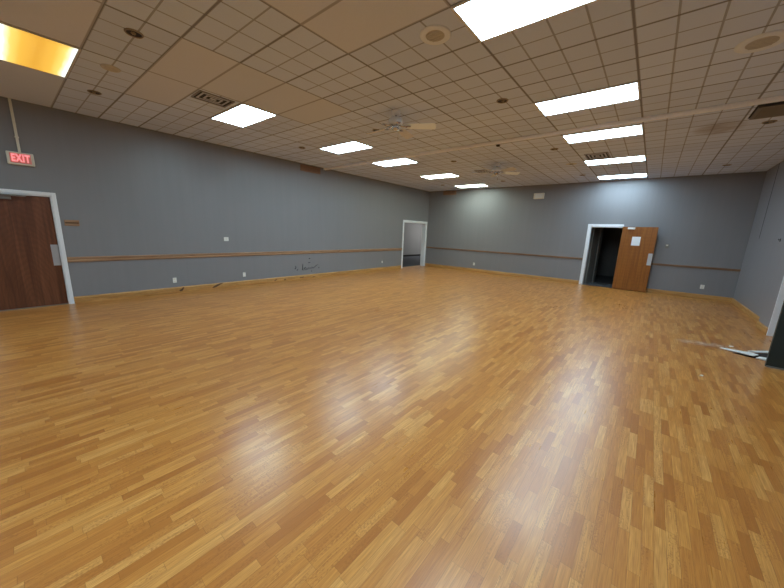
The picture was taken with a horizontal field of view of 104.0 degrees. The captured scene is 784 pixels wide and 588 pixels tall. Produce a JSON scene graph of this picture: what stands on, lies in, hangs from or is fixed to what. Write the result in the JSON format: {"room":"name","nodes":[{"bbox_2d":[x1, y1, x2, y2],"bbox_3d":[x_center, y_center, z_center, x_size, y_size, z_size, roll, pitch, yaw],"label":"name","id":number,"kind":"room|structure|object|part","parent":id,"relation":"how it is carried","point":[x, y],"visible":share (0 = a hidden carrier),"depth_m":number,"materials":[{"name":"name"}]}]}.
{"room":"community hall","nodes":[
{"label":"community hall","id":0,"kind":"room"},
{"bbox_2d":[0,96,429,296],"bbox_3d":[-4.339,-1.963,8.046,0.200,3.556,19.063,12,15,39],"label":"wall","id":1,"kind":"structure","parent":0,"point":[130,190],"depth_m":7.23,"materials":[{"name":"grey paint"}]},
{"bbox_2d":[8,98,20,151],"bbox_3d":[-6.366,-2.838,5.164,0.028,0.838,0.050,12,15,39],"label":"conduit","id":2,"kind":"object","parent":1,"relation":"attached to","point":[9,99],"visible":1,"depth_m":5.16,"materials":[{"name":"beige plastic"}]},
{"bbox_2d":[5,150,34,166],"bbox_3d":[-6.375,-2.319,5.257,0.061,0.210,0.308,12,15,39],"label":"exit sign","id":3,"kind":"object","parent":1,"relation":"attached to","point":[15,158],"visible":1,"depth_m":5.24,"materials":[{"name":"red plastic"}]},
{"bbox_2d":[0,194,67,309],"bbox_3d":[-6.575,-0.731,5.447,0.169,1.996,0.901,12,15,39],"label":"door","id":4,"kind":"structure","parent":1,"relation":"in","point":[31,272],"depth_m":5.52,"materials":[{"name":"brown wood"}]},
{"bbox_3d":[-6.537,-1.674,5.180,0.075,0.037,0.444,13,15,41],"label":"closer arm","id":5,"kind":"part","parent":4,"relation":"part of","materials":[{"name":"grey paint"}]},
{"bbox_3d":[-6.349,-0.735,5.784,0.002,0.390,0.095,12,15,39],"label":"push plate","id":6,"kind":"part","parent":4,"relation":"part of","materials":[{"name":"metal"}]},
{"bbox_2d":[0,303,68,310],"bbox_3d":[-6.697,0.235,5.718,0.198,0.010,0.909,12,15,39],"label":"trim","id":7,"kind":"structure","parent":1,"relation":"attached to","point":[66,303],"depth_m":5.66,"materials":[{"name":"grey paint"}]},
{"bbox_2d":[0,189,74,303],"bbox_3d":[-6.649,-0.781,5.502,0.222,2.090,1.065,12,15,39],"label":"trim","id":8,"kind":"structure","parent":1,"relation":"attached to","point":[52,196],"depth_m":5.73,"materials":[{"name":"white paint"}]},
{"bbox_2d":[64,220,79,225],"bbox_3d":[-6.115,-1.358,5.851,0.019,0.110,0.200,12,15,39],"label":"wall plaque","id":9,"kind":"object","parent":1,"relation":"attached to","point":[67,222],"visible":1,"depth_m":5.85,"materials":[{"name":"brown wood"}]},
{"bbox_2d":[67,248,401,261],"bbox_3d":[-2.896,-1.332,9.791,0.024,0.100,10.380,12,15,39],"label":"trim","id":10,"kind":"structure","parent":1,"relation":"attached to","point":[199,255],"depth_m":7.63,"materials":[{"name":"brown wood"}]},
{"bbox_2d":[74,263,425,303],"bbox_3d":[-4.384,-0.258,8.245,0.020,0.135,18.863,12,15,39],"label":"baseboard","id":11,"kind":"structure","parent":1,"relation":"attached to","point":[110,296],"depth_m":7.83,"materials":[{"name":"brown wood"}]},
{"bbox_2d":[300,164,319,173],"bbox_3d":[-2.539,-3.899,9.575,0.032,0.190,0.730,12,15,39],"label":"air vent","id":12,"kind":"object","parent":1,"relation":"in","point":[306,168],"visible":1,"depth_m":9.54,"materials":[{"name":"brown metal"}]},
{"bbox_2d":[401,220,426,267],"bbox_3d":[0.986,-2.348,14.444,0.222,2.145,1.900,12,15,39],"label":"trim","id":13,"kind":"structure","parent":1,"relation":"attached to","point":[424,224],"depth_m":14.96,"materials":[{"name":"white paint"}]},
{"bbox_2d":[0,256,783,587],"bbox_3d":[0.519,-0.058,8.827,15.460,0.120,26.400,12,15,39],"label":"floor","id":14,"kind":"structure","parent":0,"point":[418,426],"depth_m":2.46,"materials":[{"name":"laminate"}]},
{"bbox_2d":[720,347,758,355],"bbox_3d":[5.340,0.881,4.716,0.148,0.044,0.403,-2,12,-19],"label":"board","id":15,"kind":"object","parent":14,"relation":"on","point":[728,349],"visible":1,"depth_m":4.67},
{"bbox_2d":[735,353,767,357],"bbox_3d":[5.592,0.934,4.627,0.660,0.002,0.465,12,15,39],"label":"floor gap","id":16,"kind":"structure","parent":14,"relation":"on","point":[759,354],"depth_m":4.63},
{"bbox_2d":[748,350,768,353],"bbox_3d":[5.820,0.903,4.746,0.514,0.026,0.142,6,12,17],"label":"board","id":17,"kind":"object","parent":14,"relation":"on","point":[755,351],"visible":0.61,"depth_m":4.75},
{"bbox_2d":[0,0,783,191],"bbox_3d":[-0.147,-2.887,4.177,11.156,0.120,19.263,12,15,39],"label":"ceiling","id":18,"kind":"structure","parent":0,"point":[332,72],"depth_m":3.92,"materials":[{"name":"tile"}]},
{"bbox_2d":[0,21,80,78],"bbox_3d":[-4.245,-2.869,3.659,1.219,0.014,0.642,12,15,39],"label":"recessed light","id":19,"kind":"object","parent":18,"relation":"in","point":[18,46],"visible":1,"depth_m":3.60,"materials":[{"name":"beige plastic"}]},
{"bbox_2d":[87,90,101,94],"bbox_3d":[-4.576,-3.091,4.711,0.164,0.026,0.164,12,15,39],"label":"recessed light","id":20,"kind":"object","parent":18,"relation":"in","point":[89,91],"visible":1,"depth_m":4.70,"materials":[{"name":"brown metal"}]},
{"bbox_2d":[100,64,120,72],"bbox_3d":[-3.622,-2.902,3.942,0.200,0.016,0.200,12,15,39],"label":"ceiling speaker","id":21,"kind":"object","parent":18,"relation":"attached to","point":[108,67],"visible":1,"depth_m":3.92},
{"bbox_2d":[124,28,143,38],"bbox_3d":[-2.690,-2.708,3.195,0.164,0.026,0.164,12,15,39],"label":"recessed light","id":22,"kind":"object","parent":18,"relation":"in","point":[134,33],"visible":1,"depth_m":3.18,"materials":[{"name":"brown metal"}]},
{"bbox_2d":[191,90,234,107],"bbox_3d":[-2.802,-3.047,4.796,0.380,0.014,0.500,12,15,39],"label":"ceiling vent","id":23,"kind":"object","parent":18,"relation":"in","point":[201,95],"visible":1,"depth_m":4.78,"materials":[{"name":"beige metal"}]},
{"bbox_2d":[210,103,277,127],"bbox_3d":[-2.676,-3.186,5.498,1.219,0.014,0.642,12,15,39],"label":"recessed light","id":24,"kind":"object","parent":18,"relation":"in","point":[243,115],"visible":1,"depth_m":5.45,"materials":[{"name":"white plastic"}]},
{"bbox_2d":[319,141,373,153],"bbox_3d":[-1.106,-3.502,7.337,1.219,0.014,0.642,12,15,39],"label":"recessed light","id":25,"kind":"object","parent":18,"relation":"in","point":[350,146],"visible":1,"depth_m":7.30,"materials":[{"name":"white plastic"}]},
{"bbox_2d":[373,158,418,166],"bbox_3d":[0.070,-3.740,8.717,1.219,0.014,0.642,12,15,39],"label":"recessed light","id":26,"kind":"object","parent":18,"relation":"in","point":[403,161],"visible":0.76,"depth_m":8.70,"materials":[{"name":"white plastic"}]},
{"bbox_2d":[366,109,435,138],"bbox_3d":[0.134,-2.802,5.200,1.079,0.434,0.831,0,12,-11],"label":"ceiling fan","id":27,"kind":"object","parent":18,"relation":"hanging from","point":[395,121],"visible":1,"depth_m":5.00,"materials":[{"name":"paint"}]},
{"bbox_3d":[-0.245,-2.831,5.330,0.474,0.049,0.162,12,15,39],"label":"blade","id":28,"kind":"part","parent":27,"relation":"part of","materials":[{"name":"beige wood"}]},
{"bbox_3d":[0.240,-2.831,5.420,0.160,0.049,0.470,7,13,24],"label":"blade","id":29,"kind":"part","parent":27,"relation":"part of","materials":[{"name":"beige wood"}]},
{"bbox_3d":[0.482,-2.734,4.993,0.470,0.049,0.160,4,12,7],"label":"blade","id":30,"kind":"part","parent":27,"relation":"part of","materials":[{"name":"beige wood"}]},
{"bbox_2d":[420,25,450,44],"bbox_3d":[0.428,-2.562,3.038,0.310,0.016,0.310,12,15,39],"label":"ceiling speaker","id":31,"kind":"object","parent":18,"relation":"attached to","point":[432,34],"visible":1,"depth_m":3.02},
{"bbox_2d":[420,173,459,178],"bbox_3d":[1.640,-4.056,10.556,1.219,0.014,0.642,12,15,39],"label":"recessed light","id":32,"kind":"object","parent":18,"relation":"in","point":[447,175],"visible":1,"depth_m":10.51,"materials":[{"name":"white plastic"}]},
{"bbox_2d":[456,184,487,187],"bbox_3d":[3.209,-4.373,12.395,1.219,0.014,0.642,12,15,39],"label":"recessed light","id":33,"kind":"object","parent":18,"relation":"in","point":[472,185],"visible":1,"depth_m":12.36,"materials":[{"name":"white plastic"}]},
{"bbox_2d":[475,170,489,173],"bbox_3d":[2.818,-3.794,9.497,0.360,0.014,0.500,12,15,39],"label":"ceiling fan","id":34,"kind":"object","parent":18,"relation":"in","point":[478,171],"visible":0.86,"depth_m":9.47,"materials":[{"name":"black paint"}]},
{"bbox_2d":[472,163,519,179],"bbox_3d":[2.833,-3.353,8.394,1.276,0.434,1.262,12,15,39],"label":"ceiling fan","id":35,"kind":"object","parent":18,"relation":"hanging from","point":[496,170],"visible":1,"depth_m":8.34,"materials":[{"name":"paint"}]},
{"bbox_3d":[3.045,-3.258,8.030,0.160,0.049,0.470,-3,13,-25],"label":"blade","id":36,"kind":"part","parent":35,"relation":"part of","materials":[{"name":"beige wood"}]},
{"bbox_3d":[3.288,-3.337,8.460,0.470,0.049,0.160,1,12,-7],"label":"blade","id":37,"kind":"part","parent":35,"relation":"part of","materials":[{"name":"beige wood"}]},
{"bbox_2d":[496,98,507,103],"bbox_3d":[1.606,-2.802,4.458,0.164,0.026,0.164,12,15,39],"label":"recessed light","id":38,"kind":"object","parent":18,"relation":"in","point":[502,100],"visible":1,"depth_m":4.45,"materials":[{"name":"brown metal"}]},
{"bbox_2d":[451,0,598,42],"bbox_3d":[1.180,-2.426,2.512,1.219,0.014,0.642,12,15,39],"label":"recessed light","id":39,"kind":"object","parent":18,"relation":"in","point":[486,20],"visible":1,"depth_m":2.69,"materials":[{"name":"white plastic"}]},
{"bbox_2d":[324,95,783,169],"bbox_3d":[1.838,-3.233,6.678,10.556,0.054,0.090,12,15,39],"label":"trim","id":40,"kind":"structure","parent":18,"relation":"attached to","point":[781,97],"depth_m":5.22,"materials":[{"name":"paint"}]},
{"bbox_2d":[534,81,640,115],"bbox_3d":[2.749,-2.743,4.352,1.219,0.014,0.642,12,15,39],"label":"recessed light","id":41,"kind":"object","parent":18,"relation":"in","point":[626,92],"visible":1,"depth_m":4.29,"materials":[{"name":"white plastic"}]},
{"bbox_2d":[584,152,610,159],"bbox_3d":[4.842,-3.249,7.215,0.460,0.014,0.580,12,15,39],"label":"ceiling vent","id":42,"kind":"object","parent":18,"relation":"in","point":[602,155],"visible":1,"depth_m":7.20,"materials":[{"name":"beige metal"}]},
{"bbox_2d":[562,124,643,143],"bbox_3d":[3.926,-2.980,5.731,1.219,0.014,0.642,12,15,39],"label":"recessed light","id":43,"kind":"object","parent":18,"relation":"in","point":[638,129],"visible":1,"depth_m":5.68,"materials":[{"name":"white plastic"}]},
{"bbox_2d":[584,155,645,165],"bbox_3d":[5.495,-3.297,7.570,1.219,0.014,0.642,12,15,39],"label":"recessed light","id":44,"kind":"object","parent":18,"relation":"in","point":[639,157],"visible":1,"depth_m":7.53,"materials":[{"name":"white plastic"}]},
{"bbox_2d":[597,173,647,179],"bbox_3d":[7.064,-3.613,9.410,1.219,0.014,0.642,12,15,39],"label":"recessed light","id":45,"kind":"object","parent":18,"relation":"in","point":[637,174],"visible":1,"depth_m":9.36,"materials":[{"name":"white plastic"}]},
{"bbox_2d":[599,174,645,178],"bbox_3d":[7.064,-3.612,9.410,1.175,0.004,0.597,12,15,39],"label":"diffuser","id":46,"kind":"object","parent":45,"relation":"attached to","point":[623,175],"depth_m":9.38,"materials":[{"name":"white plastic"}]},
{"bbox_2d":[734,30,783,53],"bbox_3d":[3.569,-2.424,2.954,0.370,0.016,0.370,12,15,39],"label":"ceiling speaker","id":47,"kind":"object","parent":18,"relation":"attached to","point":[763,41],"visible":1,"depth_m":2.95},
{"bbox_2d":[748,101,783,119],"bbox_3d":[5.681,-2.581,4.162,1.030,0.034,0.740,12,15,39],"label":"ceiling vent","id":48,"kind":"object","parent":18,"relation":"in","point":[774,109],"visible":0.96,"depth_m":4.40,"materials":[{"name":"brown metal"}]},
{"bbox_2d":[762,120,777,123],"bbox_3d":[5.979,-2.715,4.852,0.164,0.026,0.164,12,15,39],"label":"recessed light","id":49,"kind":"object","parent":18,"relation":"in","point":[769,121],"visible":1,"depth_m":4.83,"materials":[{"name":"brown metal"}]},
{"bbox_2d":[403,223,421,254],"bbox_3d":[1.524,-3.466,18.121,4.304,2.900,10.200,12,15,39],"label":"wall","id":50,"kind":"structure","parent":0,"point":[412,231],"depth_m":21.01,"materials":[{"name":"paint"}]},
{"bbox_2d":[426,171,766,297],"bbox_3d":[5.956,-2.317,11.705,10.856,3.556,0.200,12,15,39],"label":"wall","id":51,"kind":"structure","parent":0,"point":[704,220],"depth_m":10.43,"materials":[{"name":"grey paint"}]},
{"bbox_2d":[532,193,544,198],"bbox_3d":[5.551,-3.715,11.612,0.400,0.210,0.098,12,15,39],"label":"emergency light","id":52,"kind":"object","parent":51,"relation":"attached to","point":[535,195],"visible":1,"depth_m":11.56,"materials":[{"name":"beige plastic"}]},
{"bbox_2d":[426,263,731,301],"bbox_3d":[5.715,-0.650,12.053,10.536,0.135,0.018,12,15,39],"label":"baseboard","id":53,"kind":"structure","parent":51,"relation":"attached to","point":[657,291],"depth_m":11.45,"materials":[{"name":"brown wood"}]},
{"bbox_2d":[426,247,740,270],"bbox_3d":[5.737,-1.491,11.885,10.556,0.060,0.024,12,15,39],"label":"trim","id":54,"kind":"structure","parent":51,"relation":"attached to","point":[700,267],"depth_m":11.22,"materials":[{"name":"brown wood"}]},
{"bbox_2d":[579,224,623,284],"bbox_3d":[7.307,-1.337,10.707,1.035,2.140,0.222,12,15,39],"label":"trim","id":55,"kind":"structure","parent":51,"relation":"attached to","point":[589,230],"depth_m":10.82,"materials":[{"name":"white paint"}]},
{"bbox_2d":[612,227,658,291],"bbox_3d":[7.878,-1.134,9.973,0.110,2.050,0.911,-9,16,-44],"label":"door","id":56,"kind":"structure","parent":51,"relation":"in","point":[633,264],"depth_m":9.96,"materials":[{"name":"brown wood"}]},
{"bbox_2d":[631,237,640,245],"bbox_3d":[7.867,-1.703,9.880,0.002,0.280,0.220,-9,16,-44],"label":"paper notice","id":57,"kind":"object","parent":56,"relation":"attached to","point":[635,241],"visible":1,"depth_m":9.88,"materials":[{"name":"white paper"}]},
{"bbox_3d":[8.152,-1.091,9.691,0.004,0.370,0.110,-9,16,-44],"label":"push plate","id":58,"kind":"part","parent":56,"relation":"part of","materials":[{"name":"metal"}]},
{"bbox_2d":[583,227,622,283],"bbox_3d":[8.703,-1.934,12.236,4.600,2.800,4.037,12,15,39],"label":"wall","id":59,"kind":"structure","parent":0,"point":[610,237],"depth_m":13.71,"materials":[{"name":"paint"}]},
{"bbox_2d":[585,228,602,283],"bbox_3d":[7.509,-1.499,11.385,0.702,2.200,0.032,-6,14,-36],"label":"trim","id":60,"kind":"structure","parent":59,"relation":"attached to","point":[594,228],"depth_m":11.38,"materials":[{"name":"grey paint"}]},
{"bbox_2d":[733,161,783,326],"bbox_3d":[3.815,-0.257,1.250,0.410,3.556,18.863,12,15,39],"label":"wall","id":61,"kind":"structure","parent":0,"point":[761,275],"depth_m":7.06,"materials":[{"name":"grey paint"}]},
{"bbox_2d":[731,298,767,334],"bbox_3d":[8.354,0.440,7.230,0.128,0.135,4.141,12,15,39],"label":"baseboard","id":62,"kind":"structure","parent":61,"relation":"attached to","point":[752,315],"depth_m":6.93,"materials":[{"name":"brown wood"}]},
{"bbox_2d":[765,302,783,369],"bbox_3d":[5.524,0.065,3.728,0.915,2.040,0.053,12,15,39],"label":"door","id":63,"kind":"structure","parent":61,"relation":"in","point":[775,357],"depth_m":4.11,"materials":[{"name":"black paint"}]},
{"bbox_2d":[766,277,783,335],"bbox_3d":[6.519,-0.210,4.411,0.614,2.400,2.304,12,15,39],"label":"trim","id":64,"kind":"structure","parent":61,"relation":"attached to","point":[780,299],"depth_m":5.58,"materials":[{"name":"white paint"}]}
]}

